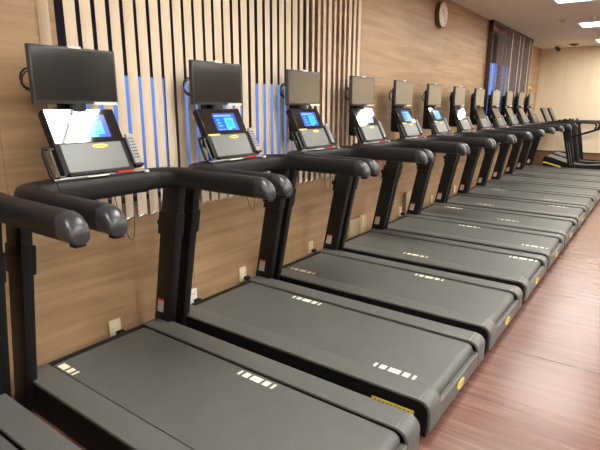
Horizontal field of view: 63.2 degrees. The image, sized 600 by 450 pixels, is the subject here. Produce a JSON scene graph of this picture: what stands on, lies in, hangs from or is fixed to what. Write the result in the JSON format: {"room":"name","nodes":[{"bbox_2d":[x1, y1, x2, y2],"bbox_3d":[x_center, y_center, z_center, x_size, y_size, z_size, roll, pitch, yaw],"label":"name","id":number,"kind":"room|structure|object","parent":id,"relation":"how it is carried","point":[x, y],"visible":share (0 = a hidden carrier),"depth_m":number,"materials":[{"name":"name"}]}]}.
{"room":"gym","nodes":[
{"label":"gym","id":0,"kind":"room"},
{"bbox_2d":[0,0,541,394],"bbox_3d":[1.103,-1.501,6.366,0.410,3.090,18.000,10,17,35],"label":"wall","id":1,"kind":"structure","parent":0,"point":[78,291],"depth_m":4.03,"materials":[{"name":"brown wood"}]},
{"bbox_2d":[108,317,124,337],"bbox_3d":[-1.224,0.651,3.182,0.086,0.115,0.114,10,17,35],"label":"wall outlet","id":2,"kind":"object","parent":1,"relation":"attached to","point":[114,325],"visible":0.69,"depth_m":3.15,"materials":[{"name":"beige plastic"}]},
{"bbox_2d":[53,0,315,209],"bbox_3d":[-0.667,-1.180,3.779,0.220,1.820,2.570,10,17,35],"label":"wall slats","id":3,"kind":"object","parent":1,"relation":"in","point":[58,5],"depth_m":3.62,"materials":[{"name":"beige wood"}]},
{"bbox_2d":[53,0,305,84],"bbox_3d":[-0.683,-1.596,3.692,0.018,0.970,2.550,10,17,35],"label":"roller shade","id":4,"kind":"object","parent":3,"relation":"attached to","point":[58,5],"depth_m":3.62,"materials":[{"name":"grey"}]},
{"bbox_2d":[36,0,361,218],"bbox_3d":[-0.367,-1.289,3.930,0.060,2.077,3.430,10,17,35],"label":"wall panel","id":5,"kind":"object","parent":3,"relation":"attached to","point":[41,5],"visible":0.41,"depth_m":3.40,"materials":[{"name":"beige wood"}]},
{"bbox_2d":[190,288,201,303],"bbox_3d":[-0.798,0.598,3.771,0.086,0.207,0.093,10,17,35],"label":"wall outlet","id":6,"kind":"object","parent":1,"relation":"attached to","point":[194,298],"visible":0.63,"depth_m":3.77,"materials":[{"name":"white plastic"}]},
{"bbox_2d":[190,288,196,303],"bbox_3d":[-0.830,0.555,3.773,0.020,0.125,0.075,10,17,35],"label":"outlet plate","id":7,"kind":"object","parent":6,"relation":"attached to","point":[193,291],"depth_m":3.77,"materials":[{"name":"white plastic"}]},
{"bbox_2d":[238,266,250,281],"bbox_3d":[-0.503,0.407,4.140,0.086,0.138,0.148,10,17,35],"label":"wall outlet","id":8,"kind":"object","parent":1,"relation":"attached to","point":[242,276],"visible":0.9,"depth_m":4.10,"materials":[{"name":"beige plastic"}]},
{"bbox_2d":[238,266,246,281],"bbox_3d":[-0.496,0.424,4.211,0.020,0.125,0.085,10,17,35],"label":"outlet plate","id":9,"kind":"object","parent":8,"relation":"attached to","point":[242,275],"depth_m":4.19,"materials":[{"name":"beige plastic"}]},
{"bbox_2d":[307,241,316,253],"bbox_3d":[0.087,0.216,4.925,0.086,0.134,0.161,10,17,35],"label":"wall outlet","id":10,"kind":"object","parent":1,"relation":"attached to","point":[310,249],"visible":0.92,"depth_m":4.88,"materials":[{"name":"beige plastic"}]},
{"bbox_2d":[307,241,312,253],"bbox_3d":[0.105,0.231,5.012,0.020,0.125,0.080,10,17,35],"label":"outlet plate","id":11,"kind":"object","parent":10,"relation":"attached to","point":[309,244],"depth_m":4.99,"materials":[{"name":"beige plastic"}]},
{"bbox_2d":[346,214,366,239],"bbox_3d":[0.663,0.033,5.704,0.075,0.290,0.360,10,17,35],"label":"junction box","id":12,"kind":"object","parent":1,"relation":"attached to","point":[357,225],"visible":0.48,"depth_m":5.67,"materials":[{"name":"beige"}]},
{"bbox_2d":[398,207,404,215],"bbox_3d":[1.330,-0.194,6.579,0.086,0.131,0.206,10,17,35],"label":"wall outlet","id":13,"kind":"object","parent":1,"relation":"attached to","point":[400,212],"visible":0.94,"depth_m":6.52,"materials":[{"name":"beige plastic"}]},
{"bbox_2d":[403,190,411,210],"bbox_3d":[1.521,-0.344,6.840,0.053,0.260,0.260,10,17,35],"label":"junction box","id":14,"kind":"object","parent":1,"relation":"attached to","point":[406,195],"visible":0.58,"depth_m":6.75,"materials":[{"name":"beige"}]},
{"bbox_2d":[435,1,447,27],"bbox_3d":[1.985,-2.945,6.832,0.068,0.350,0.350,10,17,35],"label":"wall clock","id":15,"kind":"object","parent":1,"relation":"attached to","point":[441,10],"visible":1,"depth_m":6.77,"materials":[{"name":"brown"}]},
{"bbox_2d":[491,34,521,127],"bbox_3d":[4.267,-2.864,10.329,0.220,2.020,3.030,10,17,35],"label":"window","id":16,"kind":"structure","parent":1,"relation":"in","point":[501,47],"depth_m":10.29,"materials":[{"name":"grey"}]},
{"bbox_2d":[491,34,521,69],"bbox_3d":[4.251,-3.596,10.164,0.018,0.520,3.010,10,17,35],"label":"roller shade","id":17,"kind":"object","parent":16,"relation":"attached to","point":[501,47],"depth_m":10.22,"materials":[{"name":"brown"}]},
{"bbox_2d":[482,20,533,115],"bbox_3d":[4.373,-2.867,10.203,0.093,2.227,3.300,10,17,35],"label":"blind","id":18,"kind":"object","parent":16,"relation":"attached to","point":[492,23],"visible":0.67,"depth_m":8.96,"materials":[{"name":"brown"}]},
{"bbox_2d":[525,86,531,94],"bbox_3d":[5.844,-3.421,12.468,0.022,0.220,0.560,10,17,35],"label":"wall sign","id":19,"kind":"object","parent":1,"relation":"attached to","point":[530,88],"visible":0.78,"depth_m":12.41,"materials":[{"name":"orange"}]},
{"bbox_2d":[11,165,599,449],"bbox_3d":[5.060,0.749,3.939,10.800,0.100,18.400,10,17,35],"label":"floor","id":20,"kind":"structure","parent":0,"point":[537,387],"depth_m":2.98,"materials":[{"name":"red wood"}]},
{"bbox_2d":[0,192,89,449],"bbox_3d":[-1.111,0.308,1.454,1.956,1.890,0.985,10,17,35],"label":"treadmill","id":21,"kind":"object","parent":20,"relation":"on","point":[20,429],"visible":1,"depth_m":2.07,"materials":[{"name":"black plastic"}]},
{"bbox_2d":[5,43,419,449],"bbox_3d":[-0.496,0.110,2.274,1.956,1.890,0.985,10,17,35],"label":"treadmill","id":22,"kind":"object","parent":20,"relation":"on","point":[160,383],"visible":0.94,"depth_m":2.47,"materials":[{"name":"black plastic"}]},
{"bbox_2d":[58,363,78,374],"bbox_3d":[-1.267,0.789,2.671,0.156,0.001,0.042,10,17,35],"label":"print","id":23,"kind":"object","parent":22,"relation":"on","point":[67,368],"depth_m":2.68,"materials":[{"name":"beige paint"}]},
{"bbox_2d":[24,43,117,103],"bbox_3d":[-1.201,-0.788,2.586,0.063,0.285,0.472,10,17,35],"label":"monitor","id":24,"kind":"object","parent":22,"relation":"on","point":[68,74],"depth_m":2.54,"materials":[{"name":"grey plastic"}]},
{"bbox_2d":[30,46,116,100],"bbox_3d":[-1.176,-0.787,2.568,0.003,0.255,0.450,10,17,35],"label":"screen","id":25,"kind":"object","parent":22,"relation":"on","point":[57,73],"depth_m":2.54,"materials":[{"name":"black glass"}]},
{"bbox_2d":[124,134,141,162],"bbox_3d":[-0.952,-0.436,2.781,0.095,0.164,0.044,10,17,35],"label":"remote control","id":26,"kind":"object","parent":22,"relation":"in","point":[130,141],"visible":1,"depth_m":2.77,"materials":[{"name":"grey plastic"}]},
{"bbox_2d":[237,370,276,388],"bbox_3d":[-0.230,0.816,2.578,0.246,0.001,0.042,10,17,35],"label":"print","id":27,"kind":"object","parent":22,"relation":"on","point":[249,376],"depth_m":2.58,"materials":[{"name":"beige paint"}]},
{"bbox_2d":[175,59,484,436],"bbox_3d":[0.115,-0.087,3.087,1.956,1.890,0.985,10,17,35],"label":"treadmill","id":28,"kind":"object","parent":20,"relation":"on","point":[417,366],"visible":0.84,"depth_m":3.20,"materials":[{"name":"black plastic"}]},
{"bbox_2d":[188,59,241,104],"bbox_3d":[-0.590,-0.985,3.400,0.063,0.285,0.472,10,17,35],"label":"monitor","id":29,"kind":"object","parent":28,"relation":"on","point":[215,82],"depth_m":3.35,"materials":[{"name":"grey plastic"}]},
{"bbox_2d":[193,61,240,101],"bbox_3d":[-0.565,-0.983,3.381,0.003,0.255,0.450,10,17,35],"label":"screen","id":30,"kind":"object","parent":28,"relation":"on","point":[215,81],"depth_m":3.36,"materials":[{"name":"black glass"}]},
{"bbox_2d":[247,128,260,150],"bbox_3d":[-0.341,-0.632,3.595,0.095,0.164,0.044,10,17,35],"label":"remote control","id":31,"kind":"object","parent":28,"relation":"in","point":[250,130],"visible":1,"depth_m":3.58,"materials":[{"name":"grey plastic"}]},
{"bbox_2d":[292,296,321,304],"bbox_3d":[0.050,0.561,3.626,0.246,0.001,0.042,10,17,35],"label":"print","id":32,"kind":"object","parent":28,"relation":"on","point":[299,298],"depth_m":3.62,"materials":[{"name":"beige paint"}]},
{"bbox_2d":[373,362,416,379],"bbox_3d":[0.516,0.797,2.666,0.246,0.001,0.042,10,17,35],"label":"print","id":33,"kind":"object","parent":28,"relation":"on","point":[402,373],"depth_m":2.67,"materials":[{"name":"beige paint"}]},
{"bbox_2d":[273,69,522,353],"bbox_3d":[0.721,-0.282,3.896,1.956,1.890,0.985,10,17,35],"label":"treadmill","id":34,"kind":"object","parent":20,"relation":"on","point":[483,307],"visible":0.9,"depth_m":4.06,"materials":[{"name":"black plastic"}]},
{"bbox_2d":[285,69,319,104],"bbox_3d":[0.016,-1.180,4.208,0.063,0.285,0.472,10,17,35],"label":"monitor","id":35,"kind":"object","parent":34,"relation":"on","point":[302,87],"depth_m":4.15,"materials":[{"name":"grey plastic"}]},
{"bbox_2d":[291,268,314,273],"bbox_3d":[0.025,0.401,4.277,0.246,0.001,0.042,10,17,35],"label":"print","id":36,"kind":"object","parent":34,"relation":"on","point":[301,270],"depth_m":4.28,"materials":[{"name":"beige paint"}]},
{"bbox_2d":[289,71,319,102],"bbox_3d":[0.041,-1.178,4.189,0.003,0.255,0.450,10,17,35],"label":"screen","id":37,"kind":"object","parent":34,"relation":"on","point":[304,86],"depth_m":4.18,"materials":[{"name":"grey glass"}]},
{"bbox_2d":[324,124,334,142],"bbox_3d":[0.266,-0.828,4.403,0.095,0.164,0.044,10,17,35],"label":"remote control","id":38,"kind":"object","parent":34,"relation":"in","point":[327,128],"visible":1,"depth_m":4.39,"materials":[{"name":"grey plastic"}]},
{"bbox_2d":[415,274,443,280],"bbox_3d":[1.092,0.443,4.125,0.246,0.001,0.042,10,17,35],"label":"print","id":39,"kind":"object","parent":34,"relation":"on","point":[417,275],"depth_m":4.12,"materials":[{"name":"beige paint"}]},
{"bbox_2d":[338,76,547,302],"bbox_3d":[1.331,-0.478,4.708,1.956,1.890,0.985,10,17,35],"label":"treadmill","id":40,"kind":"object","parent":20,"relation":"on","point":[523,270],"visible":0.83,"depth_m":4.90,"materials":[{"name":"black plastic"}]},
{"bbox_2d":[349,76,374,105],"bbox_3d":[0.626,-1.376,5.020,0.063,0.285,0.472,10,17,35],"label":"monitor","id":41,"kind":"object","parent":40,"relation":"on","point":[361,88],"depth_m":4.97,"materials":[{"name":"grey"}]},
{"bbox_2d":[352,77,373,103],"bbox_3d":[0.651,-1.374,5.002,0.003,0.255,0.450,10,17,35],"label":"screen","id":42,"kind":"object","parent":40,"relation":"on","point":[362,87],"depth_m":4.99,"materials":[{"name":"grey glass"}]},
{"bbox_2d":[377,121,385,136],"bbox_3d":[0.875,-1.024,5.215,0.095,0.164,0.044,10,17,35],"label":"remote control","id":43,"kind":"object","parent":40,"relation":"in","point":[378,122],"visible":1,"depth_m":5.20,"materials":[{"name":"grey plastic"}]},
{"bbox_2d":[385,80,563,269],"bbox_3d":[1.915,-0.666,5.487,1.956,1.890,0.985,10,17,35],"label":"treadmill","id":44,"kind":"object","parent":20,"relation":"on","point":[549,245],"visible":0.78,"depth_m":5.69,"materials":[{"name":"black plastic"}]},
{"bbox_2d":[393,80,412,105],"bbox_3d":[1.210,-1.564,5.799,0.063,0.285,0.472,10,17,35],"label":"monitor","id":45,"kind":"object","parent":44,"relation":"on","point":[402,90],"depth_m":5.74,"materials":[{"name":"grey plastic"}]},
{"bbox_2d":[396,81,412,103],"bbox_3d":[1.235,-1.562,5.780,0.003,0.255,0.450,10,17,35],"label":"screen","id":46,"kind":"object","parent":44,"relation":"on","point":[404,89],"depth_m":5.77,"materials":[{"name":"grey glass"}]},
{"bbox_2d":[415,120,422,132],"bbox_3d":[1.460,-1.212,5.994,0.095,0.164,0.044,10,17,35],"label":"remote control","id":47,"kind":"object","parent":44,"relation":"in","point":[416,121],"visible":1,"depth_m":5.98,"materials":[{"name":"grey"}]},
{"bbox_2d":[419,83,576,246],"bbox_3d":[2.498,-0.853,6.263,1.956,1.890,0.985,10,17,35],"label":"treadmill","id":48,"kind":"object","parent":20,"relation":"on","point":[433,119],"visible":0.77,"depth_m":6.49,"materials":[{"name":"black plastic"}]},
{"bbox_2d":[426,83,441,105],"bbox_3d":[1.793,-1.751,6.575,0.063,0.285,0.472,10,17,35],"label":"monitor","id":49,"kind":"object","parent":48,"relation":"on","point":[433,91],"depth_m":6.51,"materials":[{"name":"grey plastic"}]},
{"bbox_2d":[428,84,441,104],"bbox_3d":[1.818,-1.750,6.556,0.003,0.255,0.450,10,17,35],"label":"screen","id":50,"kind":"object","parent":48,"relation":"on","point":[434,90],"depth_m":6.54,"materials":[{"name":"grey glass"}]},
{"bbox_2d":[445,86,586,228],"bbox_3d":[3.096,-1.046,7.060,1.956,1.890,0.985,10,17,35],"label":"treadmill","id":51,"kind":"object","parent":20,"relation":"on","point":[458,118],"visible":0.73,"depth_m":7.30,"materials":[{"name":"black plastic"}]},
{"bbox_2d":[452,86,465,105],"bbox_3d":[2.391,-1.944,7.373,0.063,0.285,0.472,10,17,35],"label":"monitor","id":52,"kind":"object","parent":51,"relation":"on","point":[458,96],"depth_m":7.30,"materials":[{"name":"grey"}]},
{"bbox_2d":[455,87,465,104],"bbox_3d":[2.417,-1.942,7.354,0.003,0.255,0.450,10,17,35],"label":"screen","id":53,"kind":"object","parent":51,"relation":"on","point":[460,92],"depth_m":7.34,"materials":[{"name":"grey glass"}]},
{"bbox_2d":[467,88,594,215],"bbox_3d":[3.686,-1.235,7.846,1.956,1.890,0.985,10,17,35],"label":"treadmill","id":54,"kind":"object","parent":20,"relation":"on","point":[477,115],"visible":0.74,"depth_m":8.10,"materials":[{"name":"black plastic"}]},
{"bbox_2d":[473,88,484,105],"bbox_3d":[2.981,-2.133,8.158,0.063,0.285,0.472,10,17,35],"label":"monitor","id":55,"kind":"object","parent":54,"relation":"on","point":[478,96],"depth_m":8.08,"materials":[{"name":"grey plastic"}]},
{"bbox_2d":[475,89,484,104],"bbox_3d":[3.006,-2.132,8.140,0.003,0.255,0.450,10,17,35],"label":"screen","id":56,"kind":"object","parent":54,"relation":"on","point":[479,93],"depth_m":8.11,"materials":[{"name":"grey glass"}]},
{"bbox_2d":[485,90,599,204],"bbox_3d":[4.267,-1.422,8.620,1.956,1.890,0.985,10,17,35],"label":"treadmill","id":57,"kind":"object","parent":20,"relation":"on","point":[496,119],"visible":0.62,"depth_m":8.89,"materials":[{"name":"black plastic"}]},
{"bbox_2d":[490,90,499,105],"bbox_3d":[3.562,-2.320,8.932,0.063,0.285,0.472,10,17,35],"label":"monitor","id":58,"kind":"object","parent":57,"relation":"on","point":[495,94],"depth_m":8.85,"materials":[{"name":"grey"}]},
{"bbox_2d":[492,91,499,104],"bbox_3d":[3.587,-2.318,8.914,0.003,0.255,0.450,10,17,35],"label":"screen","id":59,"kind":"object","parent":57,"relation":"on","point":[495,94],"depth_m":8.88,"materials":[{"name":"grey glass"}]},
{"bbox_2d":[499,91,599,187],"bbox_3d":[4.848,-1.609,9.394,1.956,1.890,0.985,10,17,35],"label":"treadmill","id":60,"kind":"object","parent":20,"relation":"on","point":[507,100],"visible":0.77,"depth_m":9.70,"materials":[{"name":"black plastic"}]},
{"bbox_2d":[504,91,511,105],"bbox_3d":[4.143,-2.507,9.707,0.063,0.285,0.472,10,17,35],"label":"monitor","id":61,"kind":"object","parent":60,"relation":"on","point":[508,96],"depth_m":9.60,"materials":[{"name":"grey"}]},
{"bbox_2d":[506,92,512,104],"bbox_3d":[4.168,-2.505,9.688,0.003,0.255,0.450,10,17,35],"label":"screen","id":62,"kind":"object","parent":60,"relation":"on","point":[509,95],"depth_m":9.65,"materials":[{"name":"grey glass"}]},
{"bbox_2d":[512,92,599,180],"bbox_3d":[5.429,-1.796,10.169,1.956,1.890,0.985,10,17,35],"label":"treadmill","id":63,"kind":"object","parent":20,"relation":"on","point":[519,100],"visible":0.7,"depth_m":10.47,"materials":[{"name":"black plastic"}]},
{"bbox_2d":[516,92,524,105],"bbox_3d":[4.724,-2.694,10.481,0.063,0.285,0.472,10,17,35],"label":"monitor","id":64,"kind":"object","parent":63,"relation":"on","point":[520,97],"depth_m":10.38,"materials":[{"name":"grey"}]},
{"bbox_2d":[518,93,523,105],"bbox_3d":[4.749,-2.692,10.463,0.003,0.255,0.450,10,17,35],"label":"screen","id":65,"kind":"object","parent":63,"relation":"on","point":[520,95],"depth_m":10.42,"materials":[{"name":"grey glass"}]},
{"bbox_2d":[522,93,599,174],"bbox_3d":[6.014,-1.984,10.948,1.956,1.890,0.985,10,17,35],"label":"treadmill","id":66,"kind":"object","parent":20,"relation":"on","point":[529,99],"visible":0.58,"depth_m":11.26,"materials":[{"name":"black plastic"}]},
{"bbox_2d":[526,94,531,106],"bbox_3d":[5.309,-2.882,11.261,0.063,0.285,0.472,10,17,35],"label":"monitor","id":67,"kind":"object","parent":66,"relation":"on","point":[529,98],"depth_m":11.14,"materials":[{"name":"grey"}]},
{"bbox_2d":[529,94,533,105],"bbox_3d":[5.335,-2.881,11.242,0.003,0.255,0.450,10,17,35],"label":"screen","id":68,"kind":"object","parent":66,"relation":"on","point":[531,96],"depth_m":11.22,"materials":[{"name":"grey glass"}]},
{"bbox_2d":[540,108,599,169],"bbox_3d":[6.716,-2.017,11.770,1.808,1.569,0.770,10,17,35],"label":"treadmill","id":69,"kind":"object","parent":20,"relation":"on","point":[571,160],"visible":0.69,"depth_m":11.74,"materials":[{"name":"black plastic"}]},
{"bbox_2d":[548,154,566,162],"bbox_3d":[6.375,-1.652,12.114,0.550,0.155,0.656,10,17,35],"label":"hood","id":70,"kind":"object","parent":69,"relation":"attached to","point":[552,158],"depth_m":11.91,"materials":[{"name":"grey"}]},
{"bbox_2d":[547,108,599,162],"bbox_3d":[7.253,-2.189,12.484,1.808,1.569,0.770,10,17,35],"label":"treadmill","id":71,"kind":"object","parent":20,"relation":"on","point":[578,130],"visible":0.39,"depth_m":12.75,"materials":[{"name":"black plastic"}]},
{"bbox_2d":[554,152,565,156],"bbox_3d":[6.911,-1.825,12.829,0.550,0.155,0.656,10,17,35],"label":"hood","id":72,"kind":"object","parent":71,"relation":"attached to","point":[560,154],"depth_m":12.72,"materials":[{"name":"grey"}]},
{"bbox_2d":[450,0,599,48],"bbox_3d":[5.072,-2.350,3.182,10.800,0.100,18.400,10,17,35],"label":"ceiling","id":73,"kind":"structure","parent":0,"point":[537,20],"depth_m":8.35,"materials":[{"name":"white paint"}]},
{"bbox_2d":[552,45,560,50],"bbox_3d":[6.441,-4.426,12.244,0.215,0.157,0.267,10,17,35],"label":"security camera","id":74,"kind":"object","parent":73,"relation":"attached to","point":[557,47],"visible":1,"depth_m":12.17,"materials":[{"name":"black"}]},
{"bbox_2d":[553,0,588,3],"bbox_3d":[4.097,-3.133,6.628,1.200,0.022,0.600,10,17,35],"label":"recessed light","id":75,"kind":"object","parent":73,"relation":"in","point":[555,1],"visible":1,"depth_m":7.04,"materials":[{"name":"white"}]},
{"bbox_2d":[556,0,579,2],"bbox_3d":[4.097,-3.136,6.628,1.160,0.008,0.560,10,17,35],"label":"diffuser","id":76,"kind":"object","parent":75,"relation":"attached to","point":[557,1],"depth_m":7.05,"materials":[{"name":"white"}]},
{"bbox_2d":[577,21,599,27],"bbox_3d":[5.718,-3.654,8.788,1.200,0.022,0.600,10,17,35],"label":"recessed light","id":77,"kind":"object","parent":73,"relation":"in","point":[589,23],"visible":1,"depth_m":8.98,"materials":[{"name":"white plastic"}]},
{"bbox_2d":[581,22,599,26],"bbox_3d":[5.718,-3.657,8.787,1.160,0.008,0.560,10,17,35],"label":"diffuser","id":78,"kind":"object","parent":77,"relation":"attached to","point":[583,24],"depth_m":9.02,"materials":[{"name":"white"}]},
{"bbox_2d":[588,16,595,20],"bbox_3d":[4.999,-3.537,8.362,0.120,0.052,0.120,10,17,35],"label":"smoke detector","id":79,"kind":"object","parent":73,"relation":"attached to","point":[591,18],"visible":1,"depth_m":8.32,"materials":[{"name":"white"}]},
{"bbox_2d":[530,46,599,152],"bbox_3d":[10.334,-2.535,10.745,10.600,3.090,0.150,10,17,35],"label":"wall","id":80,"kind":"structure","parent":0,"point":[569,78],"depth_m":12.82,"materials":[{"name":"beige paint"}]},
{"bbox_2d":[532,150,599,165],"bbox_3d":[10.497,-1.184,10.832,10.050,0.425,0.032,10,17,35],"label":"trim","id":81,"kind":"structure","parent":80,"relation":"attached to","point":[540,154],"depth_m":13.42,"materials":[{"name":"brown wood"}]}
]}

